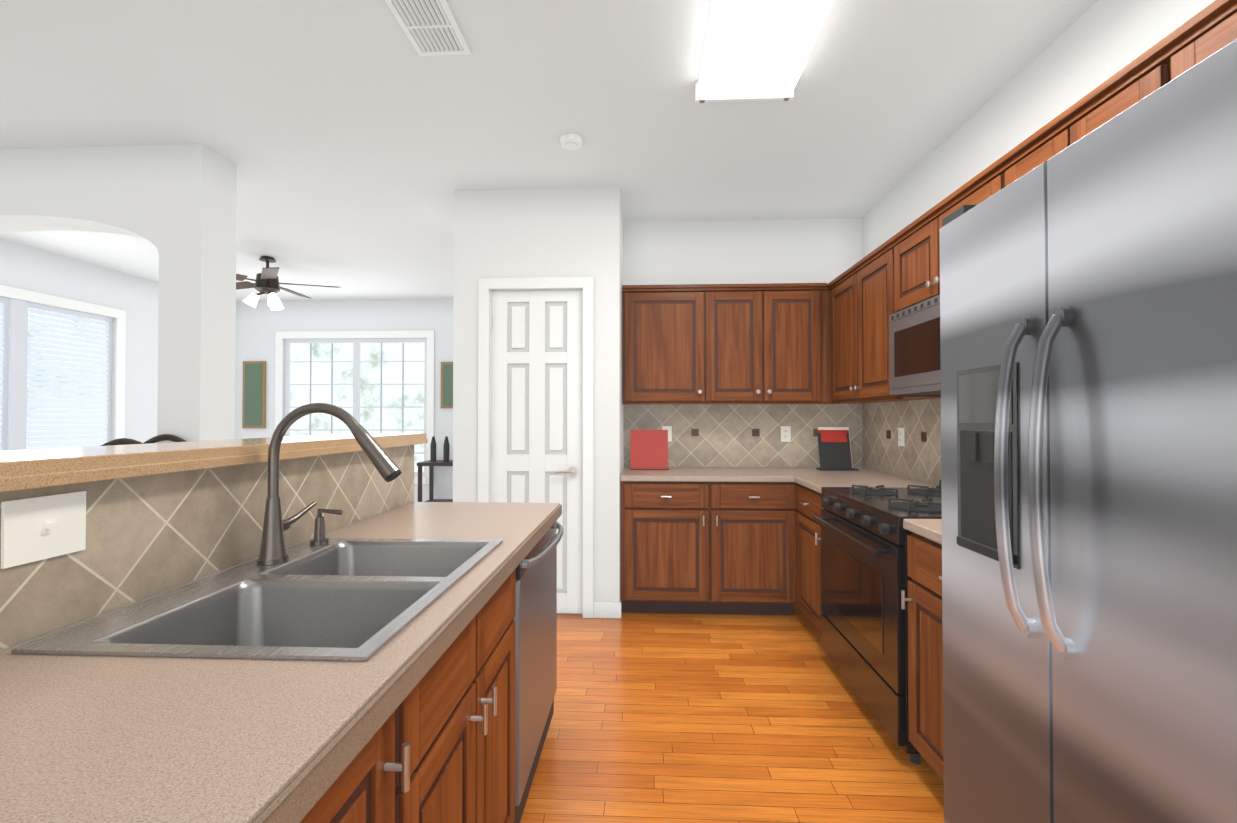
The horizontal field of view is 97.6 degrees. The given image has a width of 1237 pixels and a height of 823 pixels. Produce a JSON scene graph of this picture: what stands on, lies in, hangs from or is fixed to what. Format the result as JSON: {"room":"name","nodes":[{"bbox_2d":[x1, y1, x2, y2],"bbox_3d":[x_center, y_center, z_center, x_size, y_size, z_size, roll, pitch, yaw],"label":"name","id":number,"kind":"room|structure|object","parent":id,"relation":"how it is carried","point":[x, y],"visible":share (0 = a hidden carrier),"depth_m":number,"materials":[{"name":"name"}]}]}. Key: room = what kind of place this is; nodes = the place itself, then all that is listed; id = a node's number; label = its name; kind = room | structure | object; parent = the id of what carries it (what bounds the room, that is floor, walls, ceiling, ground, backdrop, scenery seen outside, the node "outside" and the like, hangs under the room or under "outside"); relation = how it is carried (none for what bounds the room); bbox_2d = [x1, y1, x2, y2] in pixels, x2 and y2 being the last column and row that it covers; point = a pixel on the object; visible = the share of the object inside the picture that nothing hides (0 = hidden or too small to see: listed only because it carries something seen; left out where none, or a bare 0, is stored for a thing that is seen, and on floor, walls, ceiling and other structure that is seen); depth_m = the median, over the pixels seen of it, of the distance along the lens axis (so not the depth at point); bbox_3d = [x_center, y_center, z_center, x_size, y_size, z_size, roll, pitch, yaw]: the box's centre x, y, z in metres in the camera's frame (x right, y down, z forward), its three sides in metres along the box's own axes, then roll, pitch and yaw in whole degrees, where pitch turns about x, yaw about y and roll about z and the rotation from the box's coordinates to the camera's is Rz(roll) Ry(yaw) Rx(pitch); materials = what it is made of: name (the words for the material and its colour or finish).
{"room":"kitchen","nodes":[
{"label":"kitchen","id":0,"kind":"room"},
{"bbox_2d":[0,238,158,442],"bbox_3d":[-5.270,-0.079,2.397,0.100,2.770,9.200,0,-1,3],"label":"wall","id":1,"kind":"structure","parent":0,"point":[33,269],"depth_m":5.49,"materials":[{"name":"paint"}]},
{"bbox_2d":[0,285,125,450],"bbox_3d":[-5.122,-0.271,4.585,0.110,1.550,1.920,0,-1,3],"label":"window","id":2,"kind":"structure","parent":1,"relation":"in","point":[14,343],"depth_m":4.93,"materials":[{"name":"white"}]},
{"bbox_2d":[0,144,236,442],"bbox_3d":[-3.720,-0.070,3.119,2.930,2.770,0.250,0,-1,3],"label":"wall","id":3,"kind":"structure","parent":0,"point":[175,205],"depth_m":2.96,"materials":[{"name":"paint"}]},
{"bbox_2d":[235,299,452,501],"bbox_3d":[-1.536,-0.023,6.776,7.150,2.770,0.100,0,-1,3],"label":"wall","id":4,"kind":"structure","parent":0,"point":[260,325],"depth_m":6.83,"materials":[{"name":"paint"}]},
{"bbox_2d":[242,361,265,427],"bbox_3d":[-4.615,-0.212,6.856,0.290,0.850,0.028,0,-1,3],"label":"picture","id":5,"kind":"object","parent":4,"relation":"attached to","point":[254,398],"visible":0.94,"depth_m":6.84,"materials":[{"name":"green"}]},
{"bbox_2d":[275,330,434,483],"bbox_3d":[-3.320,-0.055,6.825,2.040,1.915,0.090,0,-1,3],"label":"window","id":6,"kind":"structure","parent":4,"relation":"in","point":[403,337],"depth_m":6.83,"materials":[{"name":"white wood"}]},
{"bbox_2d":[441,362,452,407],"bbox_3d":[-2.098,-0.329,6.739,0.230,0.580,0.028,0,-1,3],"label":"picture","id":7,"kind":"object","parent":4,"relation":"attached to","point":[446,384],"visible":0.52,"depth_m":6.73,"materials":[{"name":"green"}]},
{"bbox_2d":[453,187,622,601],"bbox_3d":[-0.522,-0.061,3.815,1.087,2.770,0.620,0,-1,3],"label":"wall","id":8,"kind":"structure","parent":0,"point":[540,233],"depth_m":3.52,"materials":[{"name":"paint"}]},
{"bbox_2d":[478,277,593,617],"bbox_3d":[-0.533,0.227,3.536,0.749,2.183,0.127,0,-1,3],"label":"pantry door","id":9,"kind":"structure","parent":8,"relation":"in","point":[536,424],"depth_m":3.53,"materials":[{"name":"white wood"}]},
{"bbox_2d":[593,602,620,617],"bbox_3d":[-0.523,1.274,3.791,1.113,0.099,0.634,0,-1,3],"label":"baseboard","id":10,"kind":"structure","parent":8,"relation":"attached to","point":[606,609],"depth_m":3.45,"materials":[{"name":"white wood"}]},
{"bbox_2d":[0,0,1097,300],"bbox_3d":[-1.749,-1.496,2.249,7.350,0.060,9.400,0,-1,3],"label":"ceiling","id":11,"kind":"structure","parent":0,"point":[356,142],"depth_m":2.62,"materials":[{"name":"paint"}]},
{"bbox_2d":[236,256,339,310],"bbox_3d":[-3.259,-1.191,5.055,1.177,0.476,1.132,0,-1,3],"label":"ceiling fan","id":12,"kind":"object","parent":11,"relation":"hanging from","point":[267,280],"visible":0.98,"depth_m":4.95,"materials":[{"name":"brown metal"}]},
{"bbox_2d":[385,0,470,55],"bbox_3d":[-0.715,-1.461,2.050,0.215,0.012,0.320,0,-1,3],"label":"ceiling vent","id":13,"kind":"object","parent":11,"relation":"in","point":[430,27],"visible":1,"depth_m":2.05,"materials":[{"name":"grey metal"}]},
{"bbox_2d":[560,134,582,149],"bbox_3d":[-0.252,-1.440,2.899,0.124,0.033,0.124,0,-1,3],"label":"smoke detector","id":14,"kind":"object","parent":11,"relation":"attached to","point":[571,141],"visible":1,"depth_m":2.87,"materials":[{"name":"white plastic"}]},
{"bbox_2d":[695,0,833,102],"bbox_3d":[0.526,-1.425,1.771,0.430,0.091,1.264,0,-1,3],"label":"ceiling light","id":15,"kind":"object","parent":11,"relation":"attached to","point":[757,50],"visible":1,"depth_m":2.06,"materials":[{"name":"white plastic"}]},
{"bbox_2d":[520,604,943,822],"bbox_3d":[-1.749,1.334,2.213,7.350,0.060,9.400,0,-1,3],"label":"floor","id":16,"kind":"structure","parent":0,"point":[693,718],"depth_m":2.19,"materials":[{"name":"brown wood"}]},
{"bbox_2d":[101,438,143,445],"bbox_3d":[-2.123,0.707,2.139,0.380,1.192,0.380,0,-1,3],"label":"bar chair","id":17,"kind":"object","parent":16,"relation":"on","point":[123,441],"visible":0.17,"depth_m":2.30,"materials":[{"name":"black wood"}]},
{"bbox_2d":[144,434,186,443],"bbox_3d":[-2.441,0.715,2.734,0.380,1.192,0.380,0,-1,3],"label":"bar chair","id":18,"kind":"object","parent":16,"relation":"on","point":[164,437],"visible":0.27,"depth_m":2.90,"materials":[{"name":"black wood"}]},
{"bbox_2d":[417,436,452,501],"bbox_3d":[-2.059,0.828,6.489,0.570,1.060,0.400,0,-1,3],"label":"console table","id":19,"kind":"object","parent":16,"relation":"on","point":[432,462],"visible":0.46,"depth_m":6.47,"materials":[{"name":"black metal"}]},
{"bbox_2d":[340,523,559,822],"bbox_3d":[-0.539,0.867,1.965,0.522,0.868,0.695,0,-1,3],"label":"base cabinet","id":20,"kind":"object","parent":16,"relation":"on","point":[470,750],"depth_m":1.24,"materials":[{"name":"brown wood"}]},
{"bbox_2d":[0,433,427,494],"bbox_3d":[-1.074,0.105,1.298,0.335,0.045,2.244,0,-1,3],"label":"countertop","id":21,"kind":"structure","parent":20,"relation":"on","point":[33,469],"depth_m":1.04,"materials":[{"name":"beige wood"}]},
{"bbox_2d":[0,499,561,822],"bbox_3d":[-0.617,0.437,1.388,0.660,0.122,1.946,0,-1,3],"label":"countertop","id":22,"kind":"structure","parent":20,"relation":"on","point":[90,732],"depth_m":0.71,"materials":[{"name":"beige stone"}]},
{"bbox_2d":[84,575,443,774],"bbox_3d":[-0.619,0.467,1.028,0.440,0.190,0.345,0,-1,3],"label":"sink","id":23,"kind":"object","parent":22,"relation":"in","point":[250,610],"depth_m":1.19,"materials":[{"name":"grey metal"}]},
{"bbox_2d":[248,403,403,562],"bbox_3d":[-0.712,0.178,1.395,0.368,0.397,0.189,0,-1,3],"label":"faucet","id":24,"kind":"object","parent":22,"relation":"on","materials":[{"name":"grey metal"}]},
{"bbox_2d":[256,539,491,662],"bbox_3d":[-0.601,0.471,1.407,0.440,0.190,0.345,0,-1,3],"label":"sink","id":25,"kind":"object","parent":22,"relation":"in","point":[341,556],"depth_m":1.57,"materials":[{"name":"grey metal"}]},
{"bbox_2d":[512,521,563,822],"bbox_3d":[-0.508,0.852,1.963,0.584,0.838,0.695,0,-1,3],"label":"dishwasher","id":26,"kind":"object","parent":20,"relation":"in","point":[535,619],"depth_m":1.81,"materials":[{"name":"silver metal"}]},
{"bbox_2d":[621,469,787,614],"bbox_3d":[0.586,0.887,3.715,1.122,0.872,0.684,0,-1,3],"label":"base cabinet","id":27,"kind":"object","parent":16,"relation":"on","point":[680,554],"depth_m":3.45,"materials":[{"name":"brown wood"}]},
{"bbox_2d":[620,468,938,495],"bbox_3d":[0.898,0.428,3.456,1.770,0.037,1.183,0,-1,3],"label":"countertop","id":28,"kind":"structure","parent":27,"relation":"on","point":[673,481],"depth_m":3.45,"materials":[{"name":"beige stone"}]},
{"bbox_2d":[630,430,668,469],"bbox_3d":[0.222,0.273,3.901,0.270,0.280,0.150,0,-1,3],"label":"cutting board","id":29,"kind":"object","parent":28,"relation":"on","point":[649,450],"visible":1,"depth_m":3.90,"materials":[{"name":"red plastic"}]},
{"bbox_2d":[816,427,858,470],"bbox_3d":[1.546,0.263,3.854,0.260,0.300,0.160,0,-1,3],"label":"holder","id":30,"kind":"object","parent":28,"relation":"on","point":[834,446],"visible":1,"depth_m":3.85,"materials":[{"name":"black"}]},
{"bbox_2d":[788,492,824,632],"bbox_3d":[1.408,0.880,3.123,0.719,0.872,0.575,0,-1,3],"label":"base cabinet","id":31,"kind":"object","parent":16,"relation":"on","point":[804,532],"depth_m":3.21,"materials":[{"name":"brown wood"}]},
{"bbox_2d":[813,480,941,763],"bbox_3d":[1.354,0.829,2.399,0.736,0.955,0.862,0,-1,3],"label":"stove","id":32,"kind":"object","parent":16,"relation":"on","point":[865,577],"visible":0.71,"depth_m":2.25,"materials":[{"name":"black metal"}]},
{"bbox_2d":[901,524,943,781],"bbox_3d":[1.365,0.861,1.630,0.666,0.872,0.656,0,-1,3],"label":"base cabinet","id":33,"kind":"object","parent":16,"relation":"on","point":[924,553],"depth_m":1.84,"materials":[{"name":"brown wood"}]},
{"bbox_2d":[903,519,941,539],"bbox_3d":[1.361,0.405,1.636,0.674,0.037,0.657,0,-1,3],"label":"countertop","id":34,"kind":"structure","parent":33,"relation":"on","point":[930,527],"depth_m":1.87,"materials":[{"name":"beige stone"}]},
{"bbox_2d":[940,39,1236,822],"bbox_3d":[1.170,0.407,0.904,0.934,1.762,0.785,0,-1,3],"label":"refrigerator","id":35,"kind":"object","parent":16,"relation":"on","point":[1088,321],"visible":1,"depth_m":0.86,"materials":[{"name":"grey metal"}]},
{"bbox_2d":[623,218,861,468],"bbox_3d":[0.384,-0.057,4.133,2.867,2.770,0.100,0,-1,3],"label":"wall","id":36,"kind":"structure","parent":0,"point":[825,250],"depth_m":4.07,"materials":[{"name":"paint"}]},
{"bbox_2d":[622,284,691,403],"bbox_3d":[0.351,-0.466,3.912,0.637,0.813,0.346,0,-1,3],"label":"upper cabinet","id":37,"kind":"object","parent":36,"relation":"attached to","point":[657,319],"depth_m":3.75,"materials":[{"name":"brown wood"}]},
{"bbox_2d":[692,281,831,403],"bbox_3d":[1.005,-0.467,3.852,0.936,0.813,0.404,0,-1,3],"label":"upper cabinet","id":38,"kind":"object","parent":36,"relation":"attached to","point":[740,392],"depth_m":3.71,"materials":[{"name":"brown wood"}]},
{"bbox_2d":[862,0,1215,483],"bbox_3d":[1.772,-0.083,2.066,0.100,2.770,9.200,0,-1,3],"label":"wall","id":39,"kind":"structure","parent":0,"point":[1096,44],"depth_m":2.24,"materials":[{"name":"paint"}]},
{"bbox_2d":[624,398,940,484],"bbox_3d":[0.863,0.157,2.695,1.772,0.484,2.718,0,-1,3],"label":"backsplash","id":40,"kind":"structure","parent":39,"relation":"attached to","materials":[{"name":"tile"}]},
{"bbox_2d":[832,237,940,403],"bbox_3d":[1.599,-0.475,3.219,0.346,0.813,0.921,0,-1,3],"label":"upper cabinet","id":41,"kind":"object","parent":39,"relation":"attached to","point":[862,294],"depth_m":3.16,"materials":[{"name":"brown wood"}]},
{"bbox_2d":[892,158,999,313],"bbox_3d":[1.557,-0.697,2.336,0.346,0.390,0.837,0,-1,3],"label":"upper cabinet","id":42,"kind":"object","parent":39,"relation":"attached to","point":[916,248],"depth_m":2.45,"materials":[{"name":"brown wood"}]},
{"bbox_2d":[889,294,940,394],"bbox_3d":[1.515,-0.292,2.333,0.399,0.405,0.833,0,-1,3],"label":"microwave","id":43,"kind":"object","parent":42,"relation":"attached to","point":[914,352],"visible":0.33,"depth_m":2.49,"materials":[{"name":"silver metal"}]},
{"bbox_2d":[1000,39,1163,189],"bbox_3d":[1.523,-0.495,1.610,0.346,0.813,0.596,0,-1,3],"label":"upper cabinet","id":44,"kind":"object","parent":39,"relation":"attached to","point":[1144,75],"depth_m":1.54,"materials":[{"name":"brown wood"}]},
{"bbox_2d":[1164,0,1236,84],"bbox_3d":[1.497,-0.709,1.068,0.346,0.398,0.477,0,-1,3],"label":"upper cabinet","id":45,"kind":"object","parent":39,"relation":"attached to","point":[1214,27],"depth_m":1.24,"materials":[{"name":"brown wood"}]},
{"label":"outside","id":46,"kind":"structure","parent":0,"visible":0},
{"bbox_2d":[26,308,424,471],"bbox_3d":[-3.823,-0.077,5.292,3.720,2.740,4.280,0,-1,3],"label":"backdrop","id":47,"kind":"structure","parent":46,"point":[370,372],"depth_m":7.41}
]}

